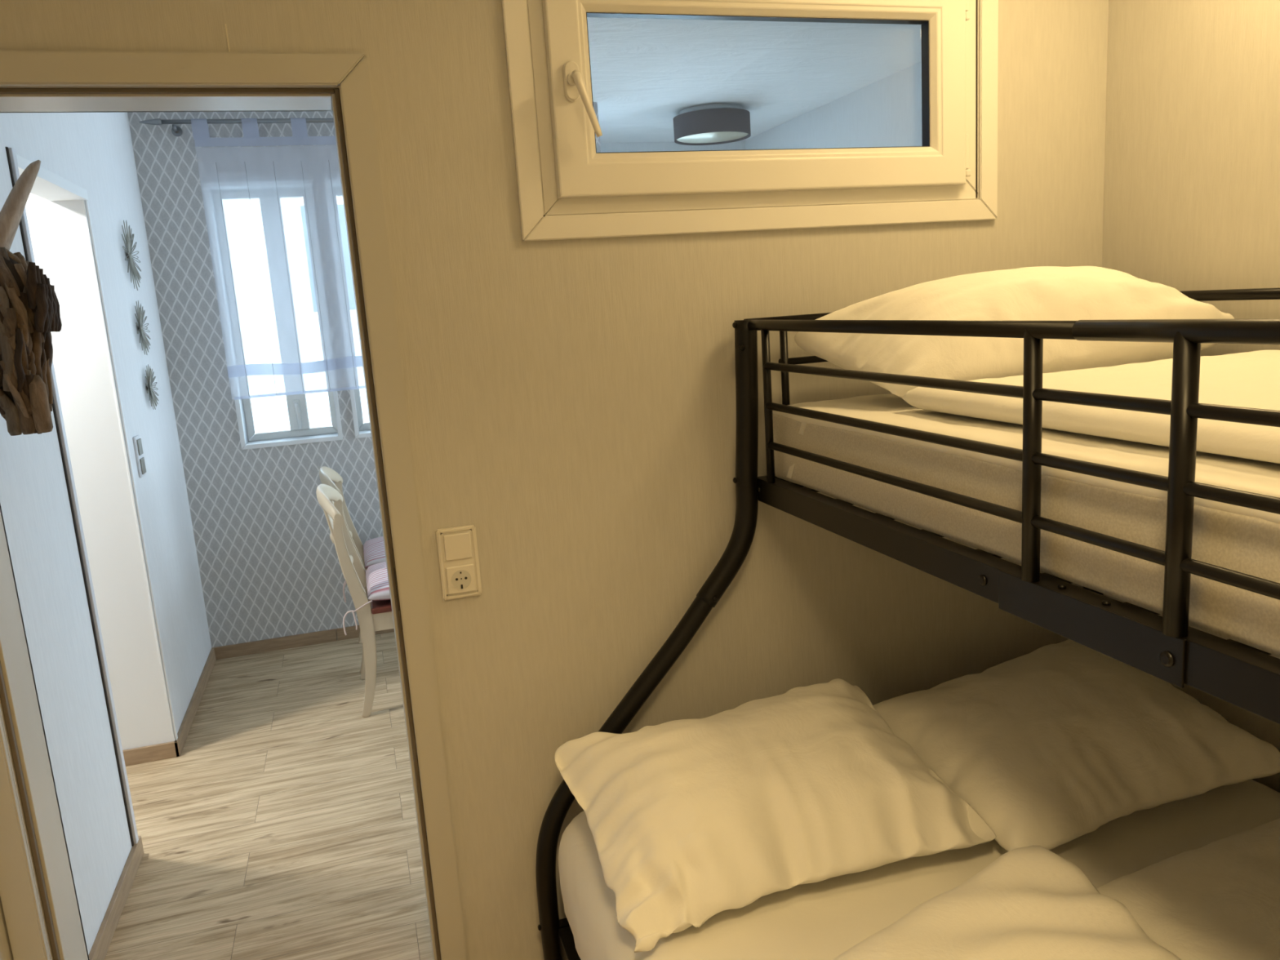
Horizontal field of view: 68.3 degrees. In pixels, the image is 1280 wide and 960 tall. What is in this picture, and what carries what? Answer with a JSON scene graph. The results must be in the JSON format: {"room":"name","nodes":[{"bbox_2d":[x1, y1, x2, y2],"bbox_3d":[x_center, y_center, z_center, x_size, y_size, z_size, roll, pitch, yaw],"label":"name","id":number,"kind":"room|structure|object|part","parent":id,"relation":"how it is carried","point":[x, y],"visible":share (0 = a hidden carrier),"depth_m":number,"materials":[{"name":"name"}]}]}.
{"room":"bedroom","nodes":[
{"label":"bedroom","id":0,"kind":"room"},
{"bbox_2d":[25,192,144,750],"bbox_3d":[-2.735,-0.102,3.041,1.723,2.530,0.040,-7,11,-16],"label":"wall","id":1,"kind":"structure","parent":0,"point":[38,211],"depth_m":3.29,"materials":[{"name":"white paint"}]},
{"bbox_2d":[122,741,179,766],"bbox_3d":[-2.545,1.101,3.273,1.736,0.060,0.014,-7,11,-16],"label":"baseboard","id":2,"kind":"structure","parent":1,"relation":"attached to","point":[166,750],"depth_m":3.48,"materials":[{"name":"brown wood"}]},
{"bbox_2d":[0,111,211,959],"bbox_3d":[-1.344,0.063,1.678,0.122,2.530,5.540,-7,11,-16],"label":"wall","id":3,"kind":"structure","parent":0,"point":[103,142],"depth_m":3.22,"materials":[{"name":"white paint"}]},
{"bbox_2d":[0,160,62,435],"bbox_3d":[-1.343,-0.382,2.015,0.198,0.572,0.142,-7,11,-16],"label":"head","id":4,"kind":"object","parent":3,"relation":"attached to","point":[29,305],"visible":1,"depth_m":2.00},
{"bbox_2d":[5,146,177,846],"bbox_3d":[-1.731,0.088,2.981,0.112,2.050,0.773,-7,11,-16],"label":"trim","id":5,"kind":"structure","parent":3,"relation":"attached to","point":[48,185],"depth_m":2.74,"materials":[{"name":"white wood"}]},
{"bbox_3d":[-1.801,-0.893,2.812,0.112,0.035,0.732,-7,11,-16],"label":"head casing","id":6,"kind":"part","parent":5,"relation":"part of","materials":[{"name":"white paint"}]},
{"bbox_3d":[-1.795,0.015,3.348,0.006,1.944,0.020,-7,11,-16],"label":"casing","id":7,"kind":"part","parent":5,"relation":"part of","materials":[{"name":"white paint"}]},
{"bbox_2d":[88,835,143,959],"bbox_3d":[-1.393,1.177,2.466,0.014,0.060,0.860,-7,11,-16],"label":"baseboard","id":8,"kind":"structure","parent":3,"relation":"attached to","point":[99,950],"depth_m":2.56,"materials":[{"name":"brown wood"}]},
{"bbox_2d":[121,220,141,290],"bbox_3d":[-2.005,-0.884,3.717,0.026,0.271,0.270,-7,11,-16],"label":"starburst ornament","id":9,"kind":"object","parent":3,"relation":"attached to","point":[129,238],"visible":1,"depth_m":3.71,"materials":[{"name":"silver metal"}]},
{"bbox_2d":[133,435,146,477],"bbox_3d":[-1.850,-0.088,3.493,0.014,0.151,0.082,-7,11,-16],"label":"light switch","id":10,"kind":"object","parent":3,"relation":"attached to","point":[136,440],"visible":1,"depth_m":3.47,"materials":[{"name":"white plastic"}]},
{"bbox_2d":[134,300,151,355],"bbox_3d":[-1.982,-0.605,3.755,0.026,0.217,0.216,-7,11,-16],"label":"starburst ornament","id":11,"kind":"object","parent":3,"relation":"attached to","point":[140,317],"visible":1,"depth_m":3.75,"materials":[{"name":"silver metal"}]},
{"bbox_2d":[145,364,159,409],"bbox_3d":[-1.964,-0.372,3.789,0.026,0.183,0.182,-7,11,-16],"label":"starburst ornament","id":12,"kind":"object","parent":3,"relation":"attached to","point":[153,398],"visible":1,"depth_m":3.78,"materials":[{"name":"silver metal"}]},
{"bbox_2d":[174,648,216,756],"bbox_3d":[-1.881,0.918,4.012,0.014,0.060,1.068,-7,11,-16],"label":"baseboard","id":13,"kind":"structure","parent":3,"relation":"attached to","point":[188,720],"depth_m":3.91,"materials":[{"name":"brown wood"}]},
{"bbox_2d":[104,631,433,959],"bbox_3d":[-0.620,1.128,2.781,5.320,0.060,7.050,-7,11,-16],"label":"floor","id":14,"kind":"structure","parent":0,"point":[283,826],"depth_m":3.00,"materials":[{"name":"beige laminate"}]},
{"bbox_2d":[319,466,367,672],"bbox_3d":[-1.153,0.362,4.407,0.553,0.910,0.464,-7,11,-16],"label":"dining chair","id":15,"kind":"object","parent":14,"relation":"on","point":[327,476],"visible":0.23,"depth_m":4.47,"materials":[{"name":"beige paint"}]},
{"bbox_3d":[-1.397,0.002,4.269,0.094,0.122,0.460,-7,11,-16],"label":"rail","id":16,"kind":"part","parent":15,"relation":"part of","materials":[{"name":"beige paint"}]},
{"bbox_3d":[-1.374,0.398,4.566,0.107,0.810,0.030,-7,11,-16],"label":"leg","id":17,"kind":"part","parent":15,"relation":"part of","materials":[{"name":"beige paint"}]},
{"bbox_3d":[-1.249,0.464,4.170,0.107,0.810,0.030,-7,11,-16],"label":"leg","id":18,"kind":"part","parent":15,"relation":"part of","materials":[{"name":"beige paint"}]},
{"bbox_2d":[342,536,386,599],"bbox_3d":[-1.139,0.366,4.412,0.493,0.196,0.469,-7,11,-16],"label":"seat cushion","id":19,"kind":"object","parent":15,"relation":"on","point":[374,553],"visible":0.14,"depth_m":4.27,"materials":[{"name":"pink fabric"}]},
{"bbox_2d":[315,484,394,717],"bbox_3d":[-1.004,0.441,3.936,0.553,0.910,0.464,-7,11,-16],"label":"dining chair","id":20,"kind":"object","parent":14,"relation":"on","point":[375,615],"visible":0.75,"depth_m":3.71,"materials":[{"name":"beige paint"}]},
{"bbox_3d":[-1.249,0.081,3.798,0.094,0.122,0.460,-7,11,-16],"label":"rail","id":21,"kind":"part","parent":20,"relation":"part of","materials":[{"name":"beige paint"}]},
{"bbox_3d":[-1.193,0.369,3.864,0.049,0.054,0.426,-7,11,-16],"label":"rail","id":22,"kind":"part","parent":20,"relation":"part of","materials":[{"name":"beige paint"}]},
{"bbox_3d":[-1.226,0.477,4.095,0.107,0.810,0.030,-7,11,-16],"label":"leg","id":23,"kind":"part","parent":20,"relation":"part of","materials":[{"name":"beige paint"}]},
{"bbox_3d":[-1.101,0.543,3.699,0.107,0.810,0.030,-7,11,-16],"label":"leg","id":24,"kind":"part","parent":20,"relation":"part of","materials":[{"name":"beige paint"}]},
{"bbox_2d":[342,561,390,635],"bbox_3d":[-0.990,0.445,3.941,0.493,0.196,0.469,-7,11,-16],"label":"seat cushion","id":25,"kind":"object","parent":20,"relation":"on","point":[376,575],"visible":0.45,"depth_m":3.76,"materials":[{"name":"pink fabric"}]},
{"bbox_3d":[-0.929,0.456,3.962,0.397,0.024,0.464,-7,11,-16],"label":"seat","id":26,"kind":"part","parent":20,"relation":"part of","materials":[{"name":"red wood"}]},
{"bbox_2d":[535,288,1279,959],"bbox_3d":[0.762,0.524,1.279,1.529,1.501,2.059,-7,11,-16],"label":"bunk bed","id":27,"kind":"object","parent":14,"relation":"on","point":[1165,647],"visible":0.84,"depth_m":1.24,"materials":[{"name":"black metal"}]},
{"bbox_3d":[0.504,0.944,2.335,1.475,0.060,0.024,-7,11,-16],"label":"rail","id":28,"kind":"part","parent":27,"relation":"part of","materials":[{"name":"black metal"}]},
{"bbox_3d":[0.127,1.187,1.179,0.030,0.060,1.990,-7,11,-16],"label":"rail","id":29,"kind":"part","parent":27,"relation":"part of","materials":[{"name":"black metal"}]},
{"bbox_3d":[-0.018,0.712,2.131,0.468,0.919,0.044,-7,11,-16],"label":"curved leg","id":30,"kind":"part","parent":27,"relation":"part of","materials":[{"name":"black metal"}]},
{"bbox_3d":[0.190,-0.029,2.073,0.171,0.629,0.049,-7,11,-16],"label":"post","id":31,"kind":"part","parent":27,"relation":"part of","materials":[{"name":"black metal"}]},
{"bbox_3d":[0.673,-0.390,2.165,0.939,0.022,0.022,-7,11,-16],"label":"headboard","id":32,"kind":"part","parent":27,"relation":"part of","materials":[{"name":"black metal"}]},
{"bbox_3d":[0.699,-0.035,2.232,0.935,0.049,0.024,-7,11,-16],"label":"rail","id":33,"kind":"part","parent":27,"relation":"part of","materials":[{"name":"black metal"}]},
{"bbox_2d":[558,779,1279,959],"bbox_3d":[0.777,0.920,1.368,1.446,0.325,1.918,-7,11,-16],"label":"mattress","id":34,"kind":"object","parent":27,"relation":"on","point":[823,920],"visible":0.23,"depth_m":1.71,"materials":[{"name":"white fabric"}]},
{"bbox_2d":[554,678,996,952],"bbox_3d":[0.230,0.592,1.848,0.717,0.211,0.538,-7,11,-16],"label":"pillow","id":35,"kind":"object","parent":34,"relation":"on","point":[691,821],"visible":1,"depth_m":1.71,"materials":[{"name":"white fabric"}]},
{"bbox_2d":[832,844,1181,959],"bbox_3d":[0.535,0.789,0.959,0.715,0.112,1.222,-7,11,-16],"label":"duvet","id":36,"kind":"object","parent":34,"relation":"on","point":[1030,903],"visible":1,"depth_m":1.43,"materials":[{"name":"white fabric"}]},
{"bbox_2d":[872,639,1279,851],"bbox_3d":[0.889,0.521,2.016,0.665,0.202,0.564,-7,11,-16],"label":"pillow","id":37,"kind":"object","parent":34,"relation":"on","point":[1051,744],"visible":0.9,"depth_m":1.87,"materials":[{"name":"white fabric"}]},
{"bbox_2d":[1097,817,1279,959],"bbox_3d":[1.203,0.730,1.188,0.660,0.057,1.134,-7,11,-16],"label":"duvet","id":38,"kind":"object","parent":34,"relation":"on","point":[1220,900],"visible":0.94,"depth_m":1.51,"materials":[{"name":"white fabric"}]},
{"bbox_3d":[0.532,-0.174,1.090,0.027,0.027,2.011,-7,11,-16],"label":"guard rail","id":39,"kind":"part","parent":27,"relation":"part of","materials":[{"name":"black metal"}]},
{"bbox_3d":[0.572,0.176,1.153,0.040,0.060,1.995,-7,11,-16],"label":"rail","id":40,"kind":"part","parent":27,"relation":"part of","materials":[{"name":"black metal"}]},
{"bbox_2d":[772,393,1279,656],"bbox_3d":[0.986,0.013,1.292,0.884,0.166,1.915,-7,11,-16],"label":"mattress","id":41,"kind":"object","parent":27,"relation":"on","point":[1243,540],"visible":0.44,"depth_m":1.25,"materials":[{"name":"white fabric"}]},
{"bbox_2d":[794,266,1234,397],"bbox_3d":[0.778,-0.314,1.970,0.862,0.252,0.303,-6,11,-13],"label":"pillow","id":42,"kind":"object","parent":41,"relation":"on","point":[1041,293],"visible":0.6,"depth_m":1.88,"materials":[{"name":"white fabric"}]},
{"bbox_2d":[901,350,1279,463],"bbox_3d":[1.068,-0.097,1.170,0.745,0.086,1.524,-7,11,-16],"label":"duvet","id":43,"kind":"object","parent":41,"relation":"on","point":[1251,380],"visible":0.68,"depth_m":1.39,"materials":[{"name":"white fabric"}]},
{"bbox_3d":[1.169,0.279,2.433,0.049,1.500,0.049,-7,11,-16],"label":"post","id":44,"kind":"part","parent":27,"relation":"part of","materials":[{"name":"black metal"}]},
{"bbox_3d":[1.409,-0.281,1.348,0.027,0.027,2.011,-7,11,-16],"label":"guard rail","id":45,"kind":"part","parent":27,"relation":"part of","materials":[{"name":"black metal"}]},
{"bbox_2d":[127,102,600,647],"bbox_3d":[-1.222,-0.519,4.720,2.202,2.530,0.300,-7,11,-16],"label":"wall","id":46,"kind":"structure","parent":0,"point":[269,566],"depth_m":4.44,"materials":[{"name":"grey paint"}]},
{"bbox_2d":[138,118,333,136],"bbox_3d":[-1.416,-1.605,4.276,1.536,0.063,0.078,-7,11,-16],"label":"curtain rod","id":47,"kind":"object","parent":46,"relation":"attached to","point":[176,131],"visible":0.53,"depth_m":4.13,"materials":[{"name":"silver metal"}]},
{"bbox_3d":[-1.409,-1.619,4.248,1.360,0.019,0.019,-7,11,-16],"label":"rod","id":48,"kind":"part","parent":47,"relation":"part of","materials":[{"name":"silver metal"}]},
{"bbox_2d":[191,117,365,399],"bbox_3d":[-1.389,-1.028,4.351,1.084,1.222,0.029,-7,11,-16],"label":"curtain","id":49,"kind":"object","parent":47,"relation":"hanging from","point":[275,217],"visible":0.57,"depth_m":4.28,"materials":[{"name":"white fabric"}]},
{"bbox_3d":[-1.822,-0.885,4.223,0.002,1.030,0.002,4,13,37],"label":"draw cord","id":50,"kind":"part","parent":49,"relation":"part of","materials":[{"name":"grey fabric"}]},
{"bbox_3d":[-1.709,-0.898,4.256,0.002,1.030,0.002,4,13,37],"label":"draw cord","id":51,"kind":"part","parent":49,"relation":"part of","materials":[{"name":"grey fabric"}]},
{"bbox_3d":[-1.597,-0.912,4.290,0.002,1.030,0.002,0,11,19],"label":"draw cord","id":52,"kind":"part","parent":49,"relation":"part of","materials":[{"name":"grey fabric"}]},
{"bbox_3d":[-1.484,-0.926,4.323,0.002,1.030,0.002,0,11,19],"label":"draw cord","id":53,"kind":"part","parent":49,"relation":"part of","materials":[{"name":"grey fabric"}]},
{"bbox_3d":[-1.372,-0.940,4.356,0.002,1.030,0.002,0,11,19],"label":"draw cord","id":54,"kind":"part","parent":49,"relation":"part of","materials":[{"name":"grey fabric"}]},
{"bbox_2d":[234,391,342,449],"bbox_3d":[-1.724,-0.779,4.492,0.456,1.204,0.270,-7,11,-16],"label":"window","id":55,"kind":"structure","parent":46,"relation":"in","point":[297,407],"depth_m":4.62,"materials":[{"name":"white paint"}]},
{"bbox_3d":[-1.675,-0.322,4.621,0.028,0.140,0.048,-7,11,-16],"label":"handle","id":56,"kind":"part","parent":55,"relation":"part of","materials":[{"name":"white plastic"}]},
{"bbox_2d":[211,625,394,659],"bbox_3d":[-1.059,0.713,4.812,2.077,0.060,0.014,-7,11,-16],"label":"baseboard","id":57,"kind":"structure","parent":46,"relation":"attached to","point":[330,635],"depth_m":4.61,"materials":[{"name":"brown wood"}]},
{"bbox_2d":[349,389,371,438],"bbox_3d":[-1.236,-0.838,4.636,0.456,1.204,0.270,-7,11,-16],"label":"window","id":58,"kind":"structure","parent":46,"relation":"in","point":[358,424],"depth_m":4.72,"materials":[{"name":"white paint"}]},
{"bbox_3d":[-1.267,-0.855,4.735,0.431,1.179,0.060,-7,11,-16],"label":"frame","id":59,"kind":"part","parent":58,"relation":"part of","materials":[{"name":"white plastic"}]},
{"bbox_2d":[0,0,1108,959],"bbox_3d":[-0.515,-0.041,1.941,5.320,2.530,0.075,-7,11,-16],"label":"wall","id":60,"kind":"structure","parent":0,"point":[571,403],"depth_m":2.06,"materials":[{"name":"beige paint"}]},
{"bbox_2d":[225,23,230,52],"bbox_3d":[-0.744,-0.796,1.702,0.002,0.050,0.001,-7,11,-16],"label":"trim","id":61,"kind":"structure","parent":60,"relation":"attached to","point":[225,24],"depth_m":1.70,"materials":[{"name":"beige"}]},
{"bbox_2d":[0,49,467,959],"bbox_3d":[-0.876,0.238,1.913,0.853,2.039,0.176,-7,11,-16],"label":"door frame","id":62,"kind":"structure","parent":60,"relation":"in","point":[38,895],"depth_m":1.83,"materials":[{"name":"beige paint"}]},
{"bbox_3d":[-0.501,0.226,1.953,0.004,0.170,0.021,-7,11,-16],"label":"strike plate","id":63,"kind":"part","parent":62,"relation":"part of","materials":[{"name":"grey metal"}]},
{"bbox_2d":[435,524,482,599],"bbox_3d":[-0.377,0.173,1.973,0.081,0.152,0.015,-7,11,-16],"label":"light switch","id":64,"kind":"object","parent":60,"relation":"attached to","point":[457,547],"visible":1,"depth_m":1.97,"materials":[{"name":"white plastic"}]},
{"bbox_2d":[445,564,476,594],"bbox_3d":[-0.374,0.208,1.977,0.059,0.059,0.005,-7,11,-16],"label":"socket","id":65,"kind":"object","parent":64,"relation":"attached to","point":[460,579],"depth_m":1.97,"materials":[{"name":"white plastic"}]},
{"bbox_2d":[501,0,998,241],"bbox_3d":[0.282,-0.842,2.011,1.130,0.599,0.154,-7,11,-16],"label":"window","id":66,"kind":"structure","parent":60,"relation":"in","point":[580,191],"depth_m":2.00,"materials":[{"name":"white plastic"}]},
{"bbox_3d":[-0.134,-0.785,1.858,0.032,0.074,0.012,-7,11,-16],"label":"handle","id":67,"kind":"part","parent":66,"relation":"part of","materials":[{"name":"white plastic"}]},
{"bbox_3d":[-0.107,-0.735,1.848,0.058,0.126,0.044,-7,11,-16],"label":"lever","id":68,"kind":"part","parent":66,"relation":"part of","materials":[{"name":"white plastic"}]},
{"bbox_3d":[0.274,-0.841,2.005,0.953,0.438,0.040,-7,11,-16],"label":"sash","id":69,"kind":"part","parent":66,"relation":"part of","materials":[{"name":"white plastic"}]},
{"bbox_3d":[0.266,-0.845,2.030,0.783,0.268,0.003,-7,11,-16],"label":"glass pane","id":70,"kind":"part","parent":66,"relation":"part of","materials":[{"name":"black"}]},
{"bbox_2d":[600,140,745,152],"bbox_3d":[0.122,-0.893,6.234,1.495,2.530,0.150,-7,11,-16],"label":"wall","id":71,"kind":"structure","parent":0,"point":[639,146],"depth_m":5.96,"materials":[{"name":"white paint"}]},
{"bbox_2d":[586,17,920,142],"bbox_3d":[-0.789,-1.422,2.300,5.320,0.080,7.050,-7,11,-16],"label":"ceiling","id":72,"kind":"structure","parent":0,"point":[645,72],"depth_m":4.13,"materials":[{"name":"white paint"}]},
{"bbox_2d":[673,103,751,145],"bbox_3d":[0.385,-1.905,5.059,0.410,0.144,0.410,-7,11,-16],"label":"ceiling lamp","id":73,"kind":"object","parent":72,"relation":"attached to","point":[712,123],"visible":1,"depth_m":4.91,"materials":[{"name":"grey"}]},
{"bbox_2d":[676,131,747,143],"bbox_3d":[0.388,-1.846,5.070,0.401,0.010,0.401,-7,11,-16],"label":"diffuser","id":74,"kind":"object","parent":73,"relation":"attached to","point":[682,137],"depth_m":5.07,"materials":[{"name":"beige plastic"}]},
{"bbox_2d":[744,62,921,149],"bbox_3d":[1.373,-0.662,4.570,0.100,2.530,3.799,-7,11,-16],"label":"wall","id":75,"kind":"structure","parent":0,"point":[886,112],"depth_m":4.74,"materials":[{"name":"white paint"}]},
{"bbox_2d":[1102,0,1279,792],"bbox_3d":[1.623,-0.028,1.118,0.100,2.530,2.750,-7,11,-16],"label":"wall","id":76,"kind":"structure","parent":0,"point":[1192,192],"depth_m":2.06,"materials":[{"name":"beige paint"}]},
{"label":"outside","id":77,"kind":"structure","parent":0,"visible":0},
{"bbox_3d":[-1.442,3.011,9.687,26.000,0.200,5.750,-7,11,-16],"label":"pavement","id":78,"kind":"object","parent":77,"visible":0},
{"bbox_2d":[251,336,369,435],"bbox_3d":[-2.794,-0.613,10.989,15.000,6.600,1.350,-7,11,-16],"label":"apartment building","id":79,"kind":"structure","parent":78,"relation":"on","point":[270,413],"depth_m":10.26,"materials":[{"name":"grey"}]}
]}

